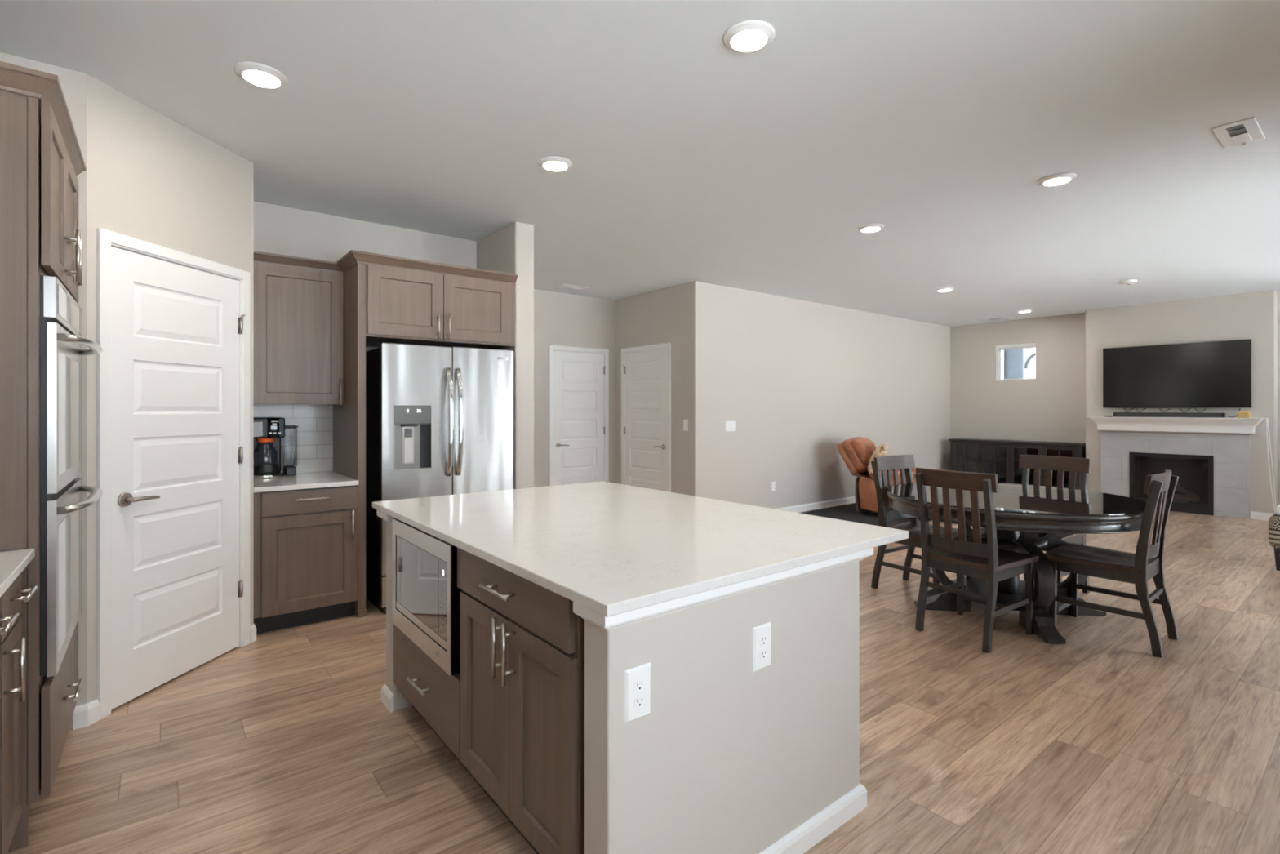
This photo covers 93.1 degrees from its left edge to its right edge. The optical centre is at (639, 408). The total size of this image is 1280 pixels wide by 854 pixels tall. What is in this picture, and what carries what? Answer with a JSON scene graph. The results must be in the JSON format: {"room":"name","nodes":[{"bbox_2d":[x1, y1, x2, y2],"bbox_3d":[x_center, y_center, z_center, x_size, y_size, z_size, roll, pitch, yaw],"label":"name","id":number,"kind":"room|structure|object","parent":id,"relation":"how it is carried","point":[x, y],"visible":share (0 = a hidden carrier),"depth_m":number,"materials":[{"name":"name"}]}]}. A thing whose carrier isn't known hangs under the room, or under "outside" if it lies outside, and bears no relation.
{"room":"open-plan kitchen","nodes":[
{"label":"open-plan kitchen","id":0,"kind":"room"},
{"bbox_2d":[0,52,86,728],"bbox_3d":[-2.634,-0.040,2.365,0.705,2.743,0.081,0,0,-38],"label":"wall","id":1,"kind":"structure","parent":0,"point":[73,83],"depth_m":2.54,"materials":[{"name":"grey paint"}]},
{"bbox_2d":[72,698,99,729],"bbox_3d":[-2.331,1.287,2.554,0.033,0.090,0.091,0,0,28],"label":"baseboard","id":2,"kind":"structure","parent":1,"relation":"attached to","point":[86,714],"depth_m":2.54,"materials":[{"name":"white wood"}]},
{"bbox_2d":[86,74,252,703],"bbox_3d":[-2.328,-0.040,3.024,0.100,2.743,0.937,0,0,7],"label":"wall","id":3,"kind":"structure","parent":0,"point":[151,178],"depth_m":2.82,"materials":[{"name":"grey paint"}]},
{"bbox_2d":[97,227,249,719],"bbox_3d":[-2.277,0.279,3.018,0.122,2.107,0.853,0,0,7],"label":"door","id":4,"kind":"structure","parent":3,"relation":"in","point":[173,326],"depth_m":2.93,"materials":[{"name":"white"}]},
{"bbox_2d":[252,163,253,625],"bbox_3d":[-2.500,-0.040,3.738,0.119,2.743,0.755,0,0,-38],"label":"wall niche","id":5,"kind":"object","parent":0,"point":[252,163],"visible":0.14,"depth_m":3.48,"materials":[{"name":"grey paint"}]},
{"bbox_2d":[249,622,256,642],"bbox_3d":[-2.224,1.287,3.489,0.030,0.090,0.081,0,0,-19],"label":"baseboard","id":6,"kind":"structure","parent":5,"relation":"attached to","point":[252,628],"depth_m":3.47,"materials":[{"name":"white"}]},
{"bbox_2d":[253,200,476,473],"bbox_3d":[-2.601,-0.040,4.204,3.040,2.743,0.100,0,0,-38],"label":"wall","id":7,"kind":"structure","parent":0,"point":[277,229],"depth_m":4.45,"materials":[{"name":"grey paint"}]},
{"bbox_2d":[253,404,333,472],"bbox_3d":[-2.461,0.209,4.242,0.565,0.487,0.010,0,0,-38],"label":"backsplash","id":8,"kind":"structure","parent":7,"relation":"attached to","point":[314,422],"depth_m":4.30,"materials":[{"name":"tile"}]},
{"bbox_2d":[253,250,343,404],"bbox_3d":[-2.345,-0.509,4.096,0.565,0.969,0.383,0,0,-38],"label":"upper cabinet","id":9,"kind":"object","parent":7,"relation":"attached to","point":[298,302],"visible":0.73,"depth_m":3.98,"materials":[{"name":"brown wood"}]},
{"bbox_2d":[476,221,533,488],"bbox_3d":[-1.577,-0.040,5.489,0.160,2.743,2.275,0,0,-38],"label":"wall partition","id":10,"kind":"structure","parent":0,"point":[510,249],"depth_m":4.60,"materials":[{"name":"grey paint"}]},
{"bbox_2d":[533,288,614,487],"bbox_3d":[-1.260,-0.040,7.191,2.550,2.743,0.100,0,0,-38],"label":"wall","id":11,"kind":"structure","parent":0,"point":[562,319],"depth_m":7.35,"materials":[{"name":"grey paint"}]},
{"bbox_2d":[549,344,608,485],"bbox_3d":[-0.750,0.283,7.529,0.864,2.097,0.122,0,0,-38],"label":"door","id":12,"kind":"structure","parent":11,"relation":"in","point":[579,376],"depth_m":7.53,"materials":[{"name":"white wood"}]},
{"bbox_2d":[386,517,859,853],"bbox_3d":[-0.210,0.893,2.397,1.034,0.877,1.750,0,0,-38],"label":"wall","id":13,"kind":"structure","parent":0,"point":[727,757],"depth_m":1.64,"materials":[{"name":"grey paint"}]},
{"bbox_2d":[381,684,866,853],"bbox_3d":[-0.210,1.295,2.397,1.066,0.074,1.782,0,0,-38],"label":"baseboard","id":14,"kind":"structure","parent":13,"relation":"attached to","point":[810,833],"depth_m":1.89,"materials":[{"name":"white"}]},
{"bbox_2d":[377,510,873,631],"bbox_3d":[-0.210,0.480,2.397,1.096,0.052,1.812,0,0,-38],"label":"trim","id":15,"kind":"structure","parent":13,"relation":"attached to","point":[607,623],"depth_m":1.56,"materials":[{"name":"white"}]},
{"bbox_2d":[624,662,650,724],"bbox_3d":[-0.003,0.676,1.440,0.078,0.125,0.008,0,0,-38],"label":"outlet","id":16,"kind":"object","parent":13,"relation":"attached to","point":[637,679],"visible":1,"depth_m":1.43,"materials":[{"name":"white plastic"}]},
{"bbox_2d":[634,678,644,692],"bbox_3d":[-0.001,0.656,1.439,0.033,0.027,0.003,0,0,-38],"label":"socket","id":17,"kind":"object","parent":16,"relation":"attached to","point":[639,683],"depth_m":1.44,"materials":[{"name":"white plastic"}]},
{"bbox_2d":[634,694,644,708],"bbox_3d":[-0.001,0.696,1.439,0.033,0.027,0.003,0,0,-38],"label":"socket","id":18,"kind":"object","parent":16,"relation":"attached to","point":[639,700],"depth_m":1.44,"materials":[{"name":"white plastic"}]},
{"bbox_2d":[372,480,908,616],"bbox_3d":[-0.144,0.441,2.451,1.293,0.027,1.867,0,0,-38],"label":"countertop","id":19,"kind":"structure","parent":13,"relation":"on","point":[609,548],"depth_m":2.02,"materials":[{"name":"white stone"}]},
{"bbox_2d":[752,622,770,671],"bbox_3d":[0.348,0.676,1.719,0.078,0.125,0.008,0,0,-38],"label":"outlet","id":20,"kind":"object","parent":13,"relation":"attached to","point":[761,633],"visible":1,"depth_m":1.71,"materials":[{"name":"white plastic"}]},
{"bbox_2d":[760,635,767,645],"bbox_3d":[0.350,0.656,1.717,0.033,0.027,0.003,0,0,-38],"label":"socket","id":21,"kind":"object","parent":20,"relation":"attached to","point":[763,638],"depth_m":1.72,"materials":[{"name":"grey plastic"}]},
{"bbox_2d":[760,648,767,659],"bbox_3d":[0.350,0.696,1.717,0.033,0.027,0.003,0,0,-38],"label":"socket","id":22,"kind":"object","parent":20,"relation":"attached to","point":[763,652],"depth_m":1.72,"materials":[{"name":"grey plastic"}]},
{"bbox_2d":[0,0,1279,326],"bbox_3d":[2.249,-1.461,4.981,11.810,0.100,7.920,0,0,-38],"label":"ceiling","id":23,"kind":"structure","parent":0,"point":[938,124],"depth_m":3.02,"materials":[{"name":"white paint"}]},
{"bbox_2d":[234,62,288,88],"bbox_3d":[-1.599,-1.401,2.560,0.194,0.020,0.194,0,0,-38],"label":"recessed light","id":24,"kind":"object","parent":23,"relation":"in","point":[255,73],"visible":1,"depth_m":2.54,"materials":[{"name":"white"}]},
{"bbox_2d":[537,155,572,171],"bbox_3d":[-0.487,-1.401,3.479,0.194,0.020,0.194,0,0,-38],"label":"recessed light","id":25,"kind":"object","parent":23,"relation":"in","point":[553,163],"visible":1,"depth_m":3.45,"materials":[{"name":"white"}]},
{"bbox_2d":[556,284,588,290],"bbox_3d":[-0.778,-1.405,7.008,0.330,0.012,0.165,0,0,-38],"label":"ceiling vent","id":26,"kind":"object","parent":23,"relation":"in","point":[564,286],"visible":1,"depth_m":6.98,"materials":[{"name":"white metal"}]},
{"bbox_2d":[723,20,774,53],"bbox_3d":[0.412,-1.401,2.294,0.194,0.020,0.194,0,0,-38],"label":"recessed light","id":27,"kind":"object","parent":23,"relation":"in","point":[747,36],"visible":1,"depth_m":2.27,"materials":[{"name":"white plastic"}]},
{"bbox_2d":[857,223,884,232],"bbox_3d":[1.794,-1.401,4.710,0.194,0.020,0.194,0,0,-38],"label":"recessed light","id":28,"kind":"object","parent":23,"relation":"in","point":[869,228],"visible":1,"depth_m":4.67,"materials":[{"name":"white"}]},
{"bbox_2d":[935,287,954,291],"bbox_3d":[3.588,-1.401,7.132,0.194,0.020,0.194,0,0,-38],"label":"recessed light","id":29,"kind":"object","parent":23,"relation":"in","point":[944,289],"visible":1,"depth_m":7.09,"materials":[{"name":"white"}]},
{"bbox_2d":[982,316,1008,320],"bbox_3d":[5.560,-1.405,9.491,0.300,0.012,0.260,0,0,-38],"label":"ceiling vent","id":30,"kind":"object","parent":23,"relation":"in","point":[997,317],"visible":1,"depth_m":9.46,"materials":[{"name":"white metal"}]},
{"bbox_2d":[1017,309,1032,312],"bbox_3d":[5.525,-1.401,8.697,0.194,0.020,0.194,0,0,-38],"label":"recessed light","id":31,"kind":"object","parent":23,"relation":"in","point":[1023,310],"visible":1,"depth_m":8.66,"materials":[{"name":"white"}]},
{"bbox_2d":[1037,173,1076,186],"bbox_3d":[2.556,-1.401,3.715,0.194,0.020,0.194,0,0,-38],"label":"recessed light","id":32,"kind":"object","parent":23,"relation":"in","point":[1059,179],"visible":1,"depth_m":3.69,"materials":[{"name":"white"}]},
{"bbox_2d":[1120,279,1137,284],"bbox_3d":[5.395,-1.390,6.686,0.150,0.040,0.150,0,0,-38],"label":"recessed light","id":33,"kind":"object","parent":23,"relation":"attached to","point":[1133,281],"visible":1,"depth_m":6.64,"materials":[{"name":"white plastic"}]},
{"bbox_2d":[1211,116,1265,148],"bbox_3d":[3.061,-1.400,3.097,0.365,0.022,0.152,0,0,-38],"label":"ceiling vent","id":34,"kind":"object","parent":23,"relation":"in","point":[1244,131],"visible":1,"depth_m":3.09,"materials":[{"name":"white"}]},
{"bbox_2d":[7,502,1279,853],"bbox_3d":[2.249,1.382,4.981,11.810,0.100,7.920,0,0,-38],"label":"floor","id":35,"kind":"structure","parent":0,"point":[286,740],"depth_m":2.40,"materials":[{"name":"brown wood"}]},
{"bbox_2d":[0,572,37,853],"bbox_3d":[-1.995,0.893,1.526,0.663,0.878,0.316,0,0,-38],"label":"base cabinet","id":36,"kind":"object","parent":35,"relation":"on","point":[12,644],"visible":0.89,"depth_m":1.69,"materials":[{"name":"brown wood"}]},
{"bbox_2d":[0,612,18,635],"bbox_3d":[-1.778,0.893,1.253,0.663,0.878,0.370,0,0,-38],"label":"handle","id":37,"kind":"object","parent":36,"relation":"attached to","point":[3,631],"visible":1,"depth_m":1.50,"materials":[{"name":"silver metal"}]},
{"bbox_2d":[0,548,35,597],"bbox_3d":[-1.776,0.439,1.238,0.648,0.028,1.047,0,0,-38],"label":"countertop","id":38,"kind":"structure","parent":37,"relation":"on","point":[12,562],"depth_m":1.67,"materials":[{"name":"white stone"}]},
{"bbox_2d":[0,61,86,852],"bbox_3d":[-2.322,0.157,1.986,0.720,2.350,0.894,0,0,-38],"label":"tall cabinet","id":39,"kind":"object","parent":35,"relation":"on","point":[42,160],"visible":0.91,"depth_m":1.84,"materials":[{"name":"brown wood"}]},
{"bbox_2d":[40,275,102,677],"bbox_3d":[-2.281,0.211,2.048,0.685,1.255,0.780,0,0,-38],"label":"wall oven","id":40,"kind":"object","parent":39,"relation":"in","point":[61,340],"visible":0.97,"depth_m":1.97,"materials":[{"name":"silver metal"}]},
{"bbox_2d":[253,484,357,633],"bbox_3d":[-2.222,0.908,3.941,0.565,0.848,0.758,0,0,-38],"label":"base cabinet","id":41,"kind":"object","parent":35,"relation":"on","point":[305,540],"visible":0.95,"depth_m":3.67,"materials":[{"name":"brown wood"}]},
{"bbox_2d":[253,471,358,492],"bbox_3d":[-2.230,0.469,3.950,0.565,0.029,0.733,0,0,-38],"label":"countertop","id":42,"kind":"structure","parent":41,"relation":"on","point":[330,478],"depth_m":3.80,"materials":[{"name":"white stone"}]},
{"bbox_2d":[253,417,297,478],"bbox_3d":[-2.458,0.256,4.052,0.299,0.395,0.271,0,0,-38],"label":"coffee maker","id":43,"kind":"object","parent":42,"relation":"on","point":[268,432],"visible":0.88,"depth_m":3.98,"materials":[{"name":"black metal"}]},
{"bbox_2d":[257,437,275,442],"bbox_3d":[-2.480,0.206,4.019,0.104,0.030,0.104,0,0,-38],"label":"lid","id":44,"kind":"object","parent":43,"relation":"on","point":[259,439],"depth_m":3.98,"materials":[{"name":"orange plastic"}]},
{"bbox_2d":[333,249,517,617],"bbox_3d":[-1.591,0.167,4.447,1.150,2.331,0.768,0,0,-38],"label":"tall cabinet","id":45,"kind":"object","parent":35,"relation":"on","point":[388,299],"visible":0.94,"depth_m":4.07,"materials":[{"name":"brown wood"}]},
{"bbox_2d":[393,590,483,789],"bbox_3d":[-0.628,0.894,2.530,0.645,0.875,0.763,0,0,-38],"label":"base cabinet","id":46,"kind":"object","parent":35,"relation":"on","point":[434,694],"visible":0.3,"depth_m":2.28,"materials":[{"name":"brown wood"}]},
{"bbox_2d":[391,518,462,675],"bbox_3d":[-0.674,0.694,2.485,0.471,0.447,0.666,0,0,-38],"label":"microwave","id":47,"kind":"object","parent":46,"relation":"in","point":[426,594],"visible":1,"depth_m":2.26,"materials":[{"name":"silver metal"}]},
{"bbox_2d":[365,342,513,613],"bbox_3d":[-1.507,0.451,4.451,0.927,1.762,0.830,0,0,-38],"label":"refrigerator","id":48,"kind":"object","parent":35,"relation":"on","point":[439,420],"visible":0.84,"depth_m":4.13,"materials":[{"name":"silver metal"}]},
{"bbox_2d":[457,546,584,853],"bbox_3d":[-0.175,0.894,1.957,0.645,0.875,0.737,0,0,-38],"label":"base cabinet","id":49,"kind":"object","parent":35,"relation":"on","point":[522,641],"visible":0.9,"depth_m":1.70,"materials":[{"name":"brown wood"}]},
{"bbox_2d":[799,502,910,526],"bbox_3d":[2.954,1.327,7.708,2.400,0.010,1.180,0,0,-38],"label":"area rug","id":50,"kind":"object","parent":35,"relation":"on","point":[848,512],"visible":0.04,"depth_m":7.56,"materials":[{"name":"grey carpet"}]},
{"bbox_2d":[836,436,945,520],"bbox_3d":[3.227,0.843,7.649,1.298,0.958,0.844,0,0,34],"label":"recliner","id":51,"kind":"object","parent":50,"relation":"on","point":[856,452],"visible":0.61,"depth_m":7.52,"materials":[{"name":"brown leather"}]},
{"bbox_2d":[842,439,867,472],"bbox_3d":[2.838,0.602,7.830,0.310,0.419,0.670,0,0,34],"label":"cushion","id":52,"kind":"object","parent":51,"relation":"on","point":[855,451],"depth_m":7.55,"materials":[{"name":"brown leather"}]},
{"bbox_2d":[848,436,876,466],"bbox_3d":[2.866,0.551,7.781,0.273,0.374,0.600,0,0,34],"label":"cushion","id":53,"kind":"object","parent":51,"relation":"on","point":[861,449],"depth_m":7.55,"materials":[{"name":"orange leather"}]},
{"bbox_2d":[867,442,888,474],"bbox_3d":[2.945,0.612,7.510,0.237,0.371,0.462,0,0,20],"label":"cushion","id":54,"kind":"object","parent":51,"relation":"on","point":[882,450],"visible":0.72,"depth_m":7.34,"materials":[{"name":"fabric"}]},
{"bbox_2d":[871,454,971,589],"bbox_3d":[2.050,0.846,4.397,0.480,0.977,0.558,0,0,-33],"label":"dining chair","id":55,"kind":"object","parent":35,"relation":"on","point":[904,463],"visible":0.61,"depth_m":4.50,"materials":[{"name":"brown wood"}]},
{"bbox_2d":[915,467,1039,653],"bbox_3d":[2.004,0.846,3.628,0.558,0.977,0.480,0,0,-34],"label":"dining chair","id":56,"kind":"object","parent":35,"relation":"on","point":[976,559],"visible":1,"depth_m":3.51,"materials":[{"name":"brown wood"}]},
{"bbox_2d":[887,490,1143,643],"bbox_3d":[2.426,0.956,4.000,1.516,0.752,1.516,0,0,-38],"label":"dining table","id":57,"kind":"object","parent":35,"relation":"on","point":[1024,533],"visible":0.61,"depth_m":3.66,"materials":[{"name":"brown wood"}]},
{"bbox_2d":[888,482,1146,515],"bbox_3d":[2.426,0.574,4.000,1.461,0.010,1.461,0,0,-38],"label":"table top","id":58,"kind":"object","parent":57,"relation":"on","point":[1010,497],"visible":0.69,"depth_m":3.75,"materials":[{"name":"black wood"}]},
{"bbox_2d":[948,438,1085,489],"bbox_3d":[5.821,0.914,9.410,0.431,0.835,1.830,0,0,-38],"label":"media console","id":59,"kind":"object","parent":35,"relation":"on","point":[999,457],"visible":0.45,"depth_m":9.34,"materials":[{"name":"black wood"}]},
{"bbox_2d":[1018,454,1090,593],"bbox_3d":[2.910,0.846,4.407,0.558,0.977,0.480,0,0,-34],"label":"dining chair","id":60,"kind":"object","parent":35,"relation":"on","point":[1060,464],"visible":0.29,"depth_m":4.49,"materials":[{"name":"brown wood"}]},
{"bbox_2d":[1044,469,1178,657],"bbox_3d":[2.775,0.846,3.584,0.480,0.977,0.558,0,0,-39],"label":"dining chair","id":61,"kind":"object","parent":35,"relation":"on","point":[1138,567],"visible":0.98,"depth_m":3.46,"materials":[{"name":"brown wood"}]},
{"bbox_2d":[1101,431,1249,519],"bbox_3d":[7.026,0.822,7.995,0.317,1.020,1.475,0,0,-38],"label":"fireplace","id":62,"kind":"object","parent":35,"relation":"on","point":[1212,470],"visible":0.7,"depth_m":7.88,"materials":[{"name":"tile"}]},
{"bbox_2d":[1268,512,1279,570],"bbox_3d":[5.841,1.105,4.882,0.880,0.456,1.005,0,0,-38],"label":"ottoman","id":63,"kind":"object","parent":35,"relation":"on","point":[1274,520],"visible":0.98,"depth_m":4.98,"materials":[{"name":"fabric"}]},
{"bbox_2d":[1275,504,1279,515],"bbox_3d":[5.670,0.839,4.977,0.630,0.074,0.565,0,0,-38],"label":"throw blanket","id":64,"kind":"object","parent":63,"relation":"on","point":[1277,508],"visible":1,"depth_m":4.99,"materials":[{"name":"white fabric"}]},
{"bbox_2d":[614,282,687,494],"bbox_3d":[0.148,-0.040,7.355,0.118,2.743,1.390,0,0,-38],"label":"wall","id":65,"kind":"structure","parent":0,"point":[660,316],"depth_m":7.04,"materials":[{"name":"grey paint"}]},
{"bbox_2d":[621,342,671,492],"bbox_3d":[0.063,0.283,7.365,0.122,2.097,0.943,0,0,-38],"label":"door","id":66,"kind":"structure","parent":65,"relation":"in","point":[646,371],"depth_m":7.35,"materials":[{"name":"white wood"}]},
{"bbox_2d":[683,419,688,431],"bbox_3d":[0.509,0.185,6.796,0.009,0.125,0.075,0,0,-38],"label":"light switch","id":67,"kind":"object","parent":65,"relation":"attached to","point":[685,421],"visible":1,"depth_m":6.79,"materials":[{"name":"white plastic"}]},
{"bbox_2d":[687,280,950,508],"bbox_3d":[2.937,-0.040,8.600,6.038,2.743,0.120,0,0,-38],"label":"wall","id":68,"kind":"structure","parent":0,"point":[797,380],"depth_m":7.81,"materials":[{"name":"grey paint"}]},
{"bbox_2d":[725,421,735,431],"bbox_3d":[1.052,0.202,7.026,0.165,0.118,0.009,0,0,-38],"label":"light switch","id":69,"kind":"object","parent":68,"relation":"attached to","point":[730,425],"visible":1,"depth_m":7.02,"materials":[{"name":"white plastic"}]},
{"bbox_2d":[771,481,775,491],"bbox_3d":[1.653,0.962,7.502,0.075,0.120,0.008,0,0,-38],"label":"outlet","id":70,"kind":"object","parent":68,"relation":"attached to","point":[773,483],"visible":1,"depth_m":7.50,"materials":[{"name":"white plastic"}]},
{"bbox_2d":[774,496,855,512],"bbox_3d":[2.852,1.287,8.696,6.053,0.090,0.405,0,0,-38],"label":"baseboard","id":71,"kind":"structure","parent":68,"relation":"attached to","point":[806,507],"depth_m":8.07,"materials":[{"name":"white"}]},
{"bbox_2d":[950,292,1279,505],"bbox_3d":[7.344,-0.040,8.027,0.160,2.743,6.450,0,0,-38],"label":"wall","id":72,"kind":"structure","parent":0,"point":[1051,406],"depth_m":9.51,"materials":[{"name":"grey paint"}]},
{"bbox_2d":[995,342,1035,380],"bbox_3d":[6.031,-0.748,9.682,0.164,0.580,0.575,0,0,-38],"label":"window","id":73,"kind":"structure","parent":72,"relation":"in","point":[998,353],"depth_m":9.88,"materials":[{"name":"white"}]},
{"bbox_2d":[997,342,1035,350],"bbox_3d":[6.011,-0.994,9.666,0.045,0.084,0.559,0,0,-38],"label":"window blind","id":74,"kind":"object","parent":73,"relation":"attached to","point":[1024,345],"visible":1,"depth_m":9.65,"materials":[{"name":"white"}]},
{"bbox_2d":[1085,289,1277,518],"bbox_3d":[7.062,-0.040,8.012,0.300,2.743,1.866,0,0,-38],"label":"wall","id":75,"kind":"structure","parent":0,"point":[1253,316],"depth_m":7.62,"materials":[{"name":"grey paint"}]},
{"bbox_2d":[1087,416,1266,433],"bbox_3d":[6.862,0.203,7.849,0.214,0.188,1.730,0,0,-38],"label":"mantel shelf","id":76,"kind":"object","parent":75,"relation":"attached to","point":[1193,424],"visible":1,"depth_m":7.74,"materials":[{"name":"white wood"}]},
{"bbox_2d":[1113,412,1226,417],"bbox_3d":[6.829,0.077,7.858,0.087,0.061,1.105,0,0,-38],"label":"soundbar","id":77,"kind":"object","parent":76,"relation":"on","point":[1218,415],"visible":1,"depth_m":7.79,"materials":[{"name":"black plastic"}]},
{"bbox_2d":[1115,413,1221,417],"bbox_3d":[6.796,0.078,7.832,0.003,0.046,1.045,0,0,-38],"label":"grille","id":78,"kind":"object","parent":77,"relation":"attached to","point":[1120,415],"depth_m":7.81,"materials":[{"name":"grey"}]},
{"bbox_2d":[1237,411,1250,417],"bbox_3d":[7.269,0.071,7.291,0.090,0.074,0.100,0,0,-38],"label":"wicker box","id":79,"kind":"object","parent":76,"relation":"on","point":[1240,414],"visible":1,"depth_m":7.26,"materials":[{"name":"brown wicker"}]},
{"bbox_2d":[1266,417,1276,512],"bbox_3d":[7.475,0.710,7.166,0.098,1.201,0.049,0,0,24],"label":"cord","id":80,"kind":"object","parent":76,"relation":"hanging from","point":[1267,419],"visible":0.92,"depth_m":7.17,"materials":[{"name":"white plastic"}]},
{"bbox_2d":[1102,338,1251,408],"bbox_3d":[6.929,-0.426,7.888,0.059,0.827,1.465,0,0,-38],"label":"television","id":81,"kind":"object","parent":75,"relation":"attached to","point":[1212,374],"visible":1,"depth_m":7.82,"materials":[{"name":"black plastic"}]},
{"bbox_2d":[1123,408,1240,417],"bbox_3d":[6.946,0.047,7.820,0.068,0.120,1.147,0,0,-38],"label":"cables","id":82,"kind":"object","parent":81,"relation":"hanging from","point":[1123,408],"visible":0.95,"depth_m":7.82,"materials":[{"name":"black plastic"}]},
{"bbox_2d":[1250,511,1275,520],"bbox_3d":[8.292,1.287,6.446,0.315,0.090,2.515,0,0,-38],"label":"baseboard","id":83,"kind":"structure","parent":75,"relation":"attached to","point":[1254,515],"depth_m":7.26,"materials":[{"name":"white wood"}]},
{"label":"outside","id":84,"kind":"structure","parent":0,"visible":0},
{"bbox_3d":[8.984,1.567,0.735,45.000,0.230,50.000,0,0,-38],"label":"ground","id":85,"kind":"structure","parent":84,"visible":0},
{"bbox_2d":[1001,347,1035,378],"bbox_3d":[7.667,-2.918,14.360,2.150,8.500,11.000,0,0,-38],"label":"house","id":86,"kind":"structure","parent":85,"relation":"on","point":[1015,363],"depth_m":12.61,"materials":[{"name":"white"}]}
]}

